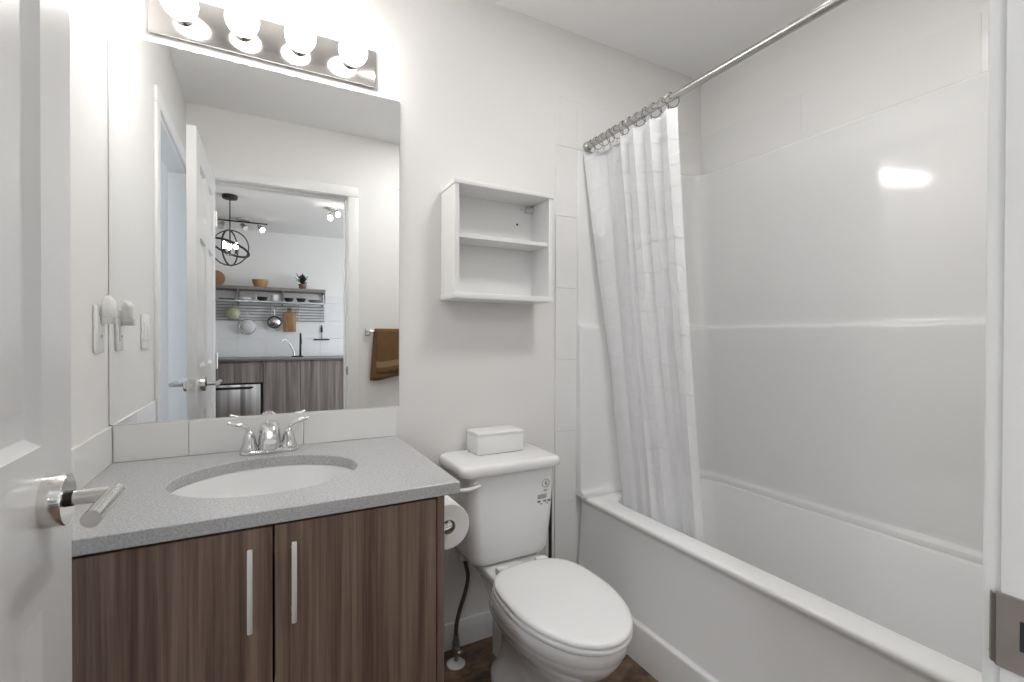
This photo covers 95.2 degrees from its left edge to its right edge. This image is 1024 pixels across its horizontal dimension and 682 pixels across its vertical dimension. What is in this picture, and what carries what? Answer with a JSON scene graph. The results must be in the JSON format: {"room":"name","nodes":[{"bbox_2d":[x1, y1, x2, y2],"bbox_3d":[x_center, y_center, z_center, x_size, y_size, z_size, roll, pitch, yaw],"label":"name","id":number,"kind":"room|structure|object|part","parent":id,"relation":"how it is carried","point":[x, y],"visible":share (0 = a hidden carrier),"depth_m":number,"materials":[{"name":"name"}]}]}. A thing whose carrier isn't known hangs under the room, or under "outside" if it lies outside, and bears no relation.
{"room":"bathroom","nodes":[
{"label":"bathroom","id":0,"kind":"room"},
{"bbox_2d":[70,0,108,447],"bbox_3d":[-0.785,-0.076,0.596,0.079,2.487,1.526,0,0,-28],"label":"wall","id":1,"kind":"structure","parent":0,"point":[88,18],"depth_m":1.14,"materials":[{"name":"white paint"}]},
{"bbox_2d":[71,426,111,489],"bbox_3d":[-0.964,0.287,1.024,0.008,0.102,0.587,0,0,-28],"label":"backsplash","id":2,"kind":"structure","parent":1,"relation":"attached to","point":[89,458],"depth_m":1.13,"materials":[{"name":"white tile"}]},
{"bbox_2d":[93,305,103,352],"bbox_3d":[-1.058,-0.030,1.198,0.009,0.121,0.076,0,0,-28],"label":"wall outlet","id":3,"kind":"object","parent":1,"relation":"attached to","point":[98,328],"visible":0.84,"depth_m":1.18,"materials":[{"name":"white plastic"}]},
{"bbox_2d":[98,316,102,341],"bbox_3d":[-1.055,-0.031,1.200,0.003,0.066,0.034,0,0,-28],"label":"receptacle","id":4,"kind":"object","parent":3,"relation":"attached to","point":[100,326],"depth_m":1.19,"materials":[{"name":"grey plastic"}]},
{"bbox_2d":[101,296,117,323],"bbox_3d":[-1.040,-0.080,1.208,0.030,0.073,0.030,0,0,-28],"label":"night light","id":5,"kind":"object","parent":3,"relation":"attached to","point":[109,306],"visible":1,"depth_m":1.20,"materials":[{"name":"white plastic"}]},
{"bbox_3d":[-1.041,-0.090,1.208,0.028,0.054,0.028,0,0,-28],"label":"lamp shade","id":6,"kind":"part","parent":5,"relation":"part of","materials":[{"name":"white plastic"}]},
{"bbox_2d":[108,0,700,623],"bbox_3d":[-0.151,-0.083,1.870,2.700,2.487,0.120,0,0,-28],"label":"wall","id":7,"kind":"structure","parent":0,"point":[476,84],"depth_m":1.79,"materials":[{"name":"white paint"}]},
{"bbox_2d":[108,31,399,424],"bbox_3d":[-0.754,-0.308,1.473,0.802,1.080,0.005,0,0,-28],"label":"mirror","id":8,"kind":"object","parent":7,"relation":"attached to","point":[254,212],"visible":1,"depth_m":1.44,"materials":[{"name":"grey mirror"}]},
{"bbox_2d":[113,407,396,462],"bbox_3d":[-0.755,0.285,1.476,0.785,0.102,0.009,0,0,-28],"label":"backsplash","id":9,"kind":"structure","parent":7,"relation":"attached to","point":[131,442],"depth_m":1.41,"materials":[{"name":"white tile"}]},
{"bbox_2d":[148,0,374,88],"bbox_3d":[-0.723,-0.933,1.417,0.627,0.123,0.124,0,0,-28],"label":"vanity light","id":10,"kind":"object","parent":7,"relation":"attached to","point":[237,29],"visible":1,"depth_m":1.41,"materials":[{"name":"grey"}]},
{"bbox_2d":[160,0,198,25],"bbox_3d":[-0.923,-0.936,1.300,0.088,0.088,0.109,0,0,-28],"label":"bulb","id":11,"kind":"object","parent":10,"relation":"attached to","point":[172,12],"depth_m":1.29,"materials":[{"name":"white glass"}]},
{"bbox_2d":[225,1,258,41],"bbox_3d":[-0.791,-0.936,1.371,0.088,0.088,0.109,0,0,-28],"label":"bulb","id":12,"kind":"object","parent":10,"relation":"attached to","point":[241,21],"depth_m":1.34,"materials":[{"name":"white glass"}]},
{"bbox_2d":[285,19,315,56],"bbox_3d":[-0.654,-0.936,1.444,0.088,0.088,0.109,0,0,-28],"label":"bulb","id":13,"kind":"object","parent":10,"relation":"attached to","point":[300,38],"depth_m":1.42,"materials":[{"name":"white glass"}]},
{"bbox_2d":[339,35,367,69],"bbox_3d":[-0.517,-0.936,1.518,0.088,0.088,0.109,0,0,-28],"label":"bulb","id":14,"kind":"object","parent":10,"relation":"attached to","point":[353,52],"depth_m":1.49,"materials":[{"name":"white glass"}]},
{"bbox_2d":[444,610,491,651],"bbox_3d":[-0.128,1.111,1.817,0.699,0.100,0.014,0,0,-28],"label":"baseboard","id":15,"kind":"structure","parent":7,"relation":"attached to","point":[473,628],"depth_m":1.79,"materials":[{"name":"white paint"}]},
{"bbox_2d":[440,178,553,303],"bbox_3d":[-0.053,-0.356,1.768,0.408,0.413,0.146,0,0,-28],"label":"upper cabinet","id":16,"kind":"object","parent":7,"relation":"attached to","point":[496,240],"visible":1,"depth_m":1.80,"materials":[{"name":"white laminate"}]},
{"bbox_3d":[-0.223,-0.351,1.680,0.016,0.391,0.142,0,0,-28],"label":"panel","id":17,"kind":"part","parent":16,"relation":"part of","materials":[{"name":"white laminate"}]},
{"bbox_3d":[-0.084,-0.352,1.827,0.368,0.391,0.008,0,0,-28],"label":"panel","id":18,"kind":"part","parent":16,"relation":"part of","materials":[{"name":"white laminate"}]},
{"bbox_2d":[459,233,546,250],"bbox_3d":[-0.054,-0.372,1.771,0.368,0.014,0.118,0,0,-28],"label":"shelf","id":19,"kind":"object","parent":16,"relation":"attached to","point":[466,241],"depth_m":1.77,"materials":[{"name":"white laminate"}]},
{"bbox_3d":[0.115,-0.352,1.861,0.016,0.391,0.142,0,0,-28],"label":"panel","id":20,"kind":"part","parent":16,"relation":"part of","materials":[{"name":"white laminate"}]},
{"bbox_2d":[554,96,700,562],"bbox_3d":[0.574,0.065,2.187,0.890,2.190,0.009,0,0,-28],"label":"tile","id":21,"kind":"structure","parent":7,"relation":"attached to","point":[576,123],"depth_m":2.00,"materials":[{"name":"white tile"}]},
{"bbox_2d":[576,71,987,563],"bbox_3d":[0.978,-0.073,1.541,0.773,1.496,1.524,0,0,-28],"label":"tub surround","id":22,"kind":"object","parent":21,"relation":"attached to","point":[836,276],"visible":0.84,"depth_m":1.77,"materials":[{"name":"white plastic"}]},
{"bbox_2d":[583,0,847,151],"bbox_3d":[0.685,-0.841,1.372,0.042,0.042,1.516,0,0,-28],"label":"curtain rod","id":23,"kind":"object","parent":22,"relation":"attached to","point":[829,5],"visible":0.93,"depth_m":1.41,"materials":[{"name":"silver metal"}]},
{"bbox_2d":[647,102,661,117],"bbox_3d":[0.515,-0.827,1.689,0.054,0.072,0.006,0,0,-2],"label":"curtain ring","id":24,"kind":"object","parent":23,"relation":"hanging from","point":[652,102],"visible":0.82,"depth_m":1.69,"materials":[{"name":"silver metal"}]},
{"bbox_2d":[664,92,679,107],"bbox_3d":[0.553,-0.826,1.617,0.054,0.072,0.006,0,0,-4],"label":"curtain ring","id":25,"kind":"object","parent":23,"relation":"hanging from","point":[669,92],"visible":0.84,"depth_m":1.62,"materials":[{"name":"silver metal"}]},
{"bbox_2d":[444,636,657,681],"bbox_3d":[0.308,1.239,-0.573,6.200,0.120,5.520,0,0,-28],"label":"floor","id":26,"kind":"structure","parent":0,"point":[478,656],"depth_m":1.66,"materials":[{"name":"brown wood"}]},
{"bbox_2d":[72,496,443,681],"bbox_3d":[-0.629,0.766,1.194,0.756,0.794,0.624,0,0,-28],"label":"vanity cabinet","id":27,"kind":"object","parent":26,"relation":"on","point":[356,595],"visible":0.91,"depth_m":0.95,"materials":[{"name":"brown wood"}]},
{"bbox_3d":[-0.645,0.722,0.877,0.348,0.692,0.019,0,0,-28],"label":"door","id":28,"kind":"part","parent":27,"relation":"part of","materials":[{"name":"brown wood"}]},
{"bbox_3d":[-0.514,0.487,0.916,0.010,0.163,0.031,0,0,-28],"label":"handle","id":29,"kind":"part","parent":27,"relation":"part of","materials":[{"name":"silver metal"}]},
{"bbox_2d":[72,436,459,556],"bbox_3d":[-0.618,0.353,1.213,0.795,0.030,0.601,0,0,-28],"label":"countertop","id":30,"kind":"structure","parent":27,"relation":"on","point":[388,470],"depth_m":1.06,"materials":[{"name":"grey stone"}]},
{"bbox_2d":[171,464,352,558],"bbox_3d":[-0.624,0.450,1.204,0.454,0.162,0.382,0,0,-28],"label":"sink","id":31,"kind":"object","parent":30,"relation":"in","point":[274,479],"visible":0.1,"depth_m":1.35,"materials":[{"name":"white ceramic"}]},
{"bbox_2d":[227,416,308,455],"bbox_3d":[-0.732,0.285,1.406,0.169,0.103,0.168,0,0,15],"label":"faucet","id":32,"kind":"object","parent":30,"relation":"on","point":[269,439],"visible":1,"depth_m":1.38,"materials":[{"name":"silver metal"}]},
{"bbox_3d":[-0.802,0.255,1.374,0.062,0.045,0.021,0,0,-33],"label":"lever","id":33,"kind":"part","parent":32,"relation":"part of","materials":[{"name":"silver metal"}]},
{"bbox_3d":[-0.781,0.296,1.391,0.050,0.061,0.050,0,0,-28],"label":"handle","id":34,"kind":"part","parent":32,"relation":"part of","materials":[{"name":"silver metal"}]},
{"bbox_3d":[-0.734,0.329,1.416,0.160,0.014,0.052,0,0,-28],"label":"plate","id":35,"kind":"part","parent":32,"relation":"part of","materials":[{"name":"silver metal"}]},
{"bbox_3d":[-0.712,0.281,1.373,0.064,0.090,0.142,0,0,-28],"label":"spout","id":36,"kind":"part","parent":32,"relation":"part of","materials":[{"name":"silver metal"}]},
{"bbox_3d":[-0.688,0.296,1.440,0.050,0.061,0.050,0,0,-28],"label":"handle","id":37,"kind":"part","parent":32,"relation":"part of","materials":[{"name":"silver metal"}]},
{"bbox_3d":[-0.662,0.255,1.448,0.062,0.045,0.021,0,0,-23],"label":"lever","id":38,"kind":"part","parent":32,"relation":"part of","materials":[{"name":"silver metal"}]},
{"bbox_3d":[-0.445,0.487,0.953,0.010,0.163,0.031,0,0,-28],"label":"handle","id":39,"kind":"part","parent":27,"relation":"part of","materials":[{"name":"silver metal"}]},
{"bbox_3d":[-0.336,0.722,1.042,0.343,0.692,0.019,0,0,-28],"label":"door","id":40,"kind":"part","parent":27,"relation":"part of","materials":[{"name":"brown wood"}]},
{"bbox_3d":[-0.309,0.766,1.378,0.018,0.794,0.582,0,0,-28],"label":"panel","id":41,"kind":"part","parent":27,"relation":"part of","materials":[{"name":"brown wood"}]},
{"bbox_2d":[444,520,452,530],"bbox_3d":[-0.230,0.522,1.343,0.087,0.040,0.172,0,0,-28],"label":"paper holder","id":42,"kind":"object","parent":27,"relation":"attached to","point":[448,524],"visible":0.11,"depth_m":1.30,"materials":[{"name":"silver metal"}]},
{"bbox_2d":[444,495,468,549],"bbox_3d":[-0.204,0.526,1.369,0.128,0.128,0.105,0,0,-28],"label":"toilet paper","id":43,"kind":"object","parent":42,"relation":"on","point":[453,512],"visible":0.45,"depth_m":1.33,"materials":[{"name":"white paper"}]},
{"bbox_2d":[447,554,469,669],"bbox_3d":[-0.197,0.965,1.682,0.071,0.392,0.086,0,0,16],"label":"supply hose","id":44,"kind":"object","parent":26,"relation":"on","point":[456,662],"visible":0.96,"depth_m":1.68,"materials":[{"name":"white"}]},
{"bbox_2d":[439,443,632,681],"bbox_3d":[0.068,0.789,1.485,0.401,0.750,0.759,0,0,-28],"label":"toilet","id":45,"kind":"object","parent":26,"relation":"on","point":[554,619],"visible":0.96,"depth_m":1.49,"materials":[{"name":"white ceramic"}]},
{"bbox_3d":[-0.139,0.480,1.527,0.077,0.020,0.032,0,0,-28],"label":"flush lever","id":46,"kind":"part","parent":45,"relation":"part of","materials":[{"name":"white plastic"}]},
{"bbox_2d":[466,425,523,455],"bbox_3d":[-0.064,0.372,1.761,0.190,0.079,0.108,0,0,-28],"label":"storage box","id":47,"kind":"object","parent":45,"relation":"on","point":[505,438],"visible":1,"depth_m":1.72,"materials":[{"name":"white plastic"}]},
{"bbox_3d":[-0.064,0.338,1.761,0.190,0.012,0.108,0,0,-28],"label":"lid","id":48,"kind":"part","parent":47,"relation":"part of","materials":[{"name":"white plastic"}]},
{"bbox_3d":[-0.046,0.431,1.706,0.393,0.037,0.256,0,0,-28],"label":"tank lid","id":49,"kind":"part","parent":45,"relation":"part of","materials":[{"name":"white ceramic"}]},
{"bbox_3d":[-0.042,0.610,1.718,0.350,0.321,0.222,0,0,-28],"label":"tank","id":50,"kind":"part","parent":45,"relation":"part of","materials":[{"name":"white ceramic"}]},
{"bbox_3d":[0.113,0.970,1.433,0.337,0.388,0.596,0,0,-28],"label":"bowl","id":51,"kind":"part","parent":45,"relation":"part of","materials":[{"name":"white ceramic"}]},
{"bbox_3d":[0.150,0.767,1.365,0.333,0.018,0.471,0,0,-28],"label":"seat","id":52,"kind":"part","parent":45,"relation":"part of","materials":[{"name":"white plastic"}]},
{"bbox_3d":[0.151,0.748,1.363,0.328,0.020,0.467,0,0,-28],"label":"lid","id":53,"kind":"part","parent":45,"relation":"part of","materials":[{"name":"white plastic"}]},
{"bbox_2d":[548,493,551,557],"bbox_3d":[0.154,0.856,1.905,0.072,0.608,0.072,0,0,-28],"label":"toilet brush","id":54,"kind":"object","parent":26,"relation":"on","point":[550,519],"visible":0.05,"depth_m":1.91,"materials":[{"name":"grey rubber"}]},
{"bbox_2d":[578,477,982,681],"bbox_3d":[0.973,0.921,1.547,0.785,0.490,1.506,0,0,-28],"label":"bathtub","id":55,"kind":"object","parent":26,"relation":"on","point":[775,590],"visible":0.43,"depth_m":1.53,"materials":[{"name":"white ceramic"}]},
{"bbox_2d":[488,0,827,78],"bbox_3d":[0.316,-1.368,-0.592,6.200,0.120,5.520,0,0,-28],"label":"ceiling","id":56,"kind":"structure","parent":0,"point":[690,38],"depth_m":1.95,"materials":[{"name":"white paint"}]},
{"bbox_2d":[701,0,988,138],"bbox_3d":[1.377,-0.078,1.754,0.116,2.487,1.526,0,0,-28],"label":"wall","id":57,"kind":"structure","parent":0,"point":[854,34],"depth_m":1.87,"materials":[{"name":"white paint"}]},
{"bbox_2d":[701,9,988,174],"bbox_3d":[1.326,-0.923,1.715,0.009,0.202,1.517,0,0,-28],"label":"tile","id":58,"kind":"structure","parent":57,"relation":"attached to","point":[958,52],"depth_m":1.75,"materials":[{"name":"white tile"}]},
{"bbox_3d":[0.537,-0.071,0.374,2.900,2.487,0.114,0,0,-28],"label":"wall","id":59,"kind":"structure","parent":0,"visible":0},
{"bbox_2d":[0,0,125,681],"bbox_3d":[-0.477,0.130,0.347,0.192,2.068,0.768,0,0,-29],"label":"door","id":60,"kind":"structure","parent":59,"relation":"in","point":[39,494],"depth_m":0.58,"materials":[{"name":"white paint"}]},
{"bbox_3d":[-0.586,0.205,0.603,0.022,0.067,0.067,0,0,-29],"label":"handle","id":61,"kind":"part","parent":60,"relation":"part of","materials":[{"name":"silver metal"}]},
{"bbox_3d":[-0.531,0.205,0.580,0.060,0.020,0.117,0,0,-29],"label":"lever","id":62,"kind":"part","parent":60,"relation":"part of","materials":[{"name":"silver metal"}]},
{"bbox_2d":[982,0,1023,681],"bbox_3d":[0.064,0.100,0.122,0.888,2.146,0.140,0,0,-28],"label":"door frame","id":63,"kind":"structure","parent":59,"relation":"attached to","point":[1003,535],"depth_m":0.35,"materials":[{"name":"white paint"}]},
{"bbox_3d":[0.373,0.217,0.340,0.007,0.056,0.043,0,0,-20],"label":"strike plate","id":64,"kind":"part","parent":63,"relation":"part of","materials":[{"name":"silver metal"}]},
{"label":"curtain ring","id":65,"kind":"object","parent":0,"visible":0},
{"bbox_2d":[583,107,704,542],"bbox_3d":[0.496,-0.041,1.819,0.159,1.527,0.539,0,0,-28],"label":"shower curtain","id":66,"kind":"object","parent":65,"relation":"hanging from","point":[634,187],"visible":0.98,"depth_m":1.75,"materials":[{"name":"white fabric"}]}
]}

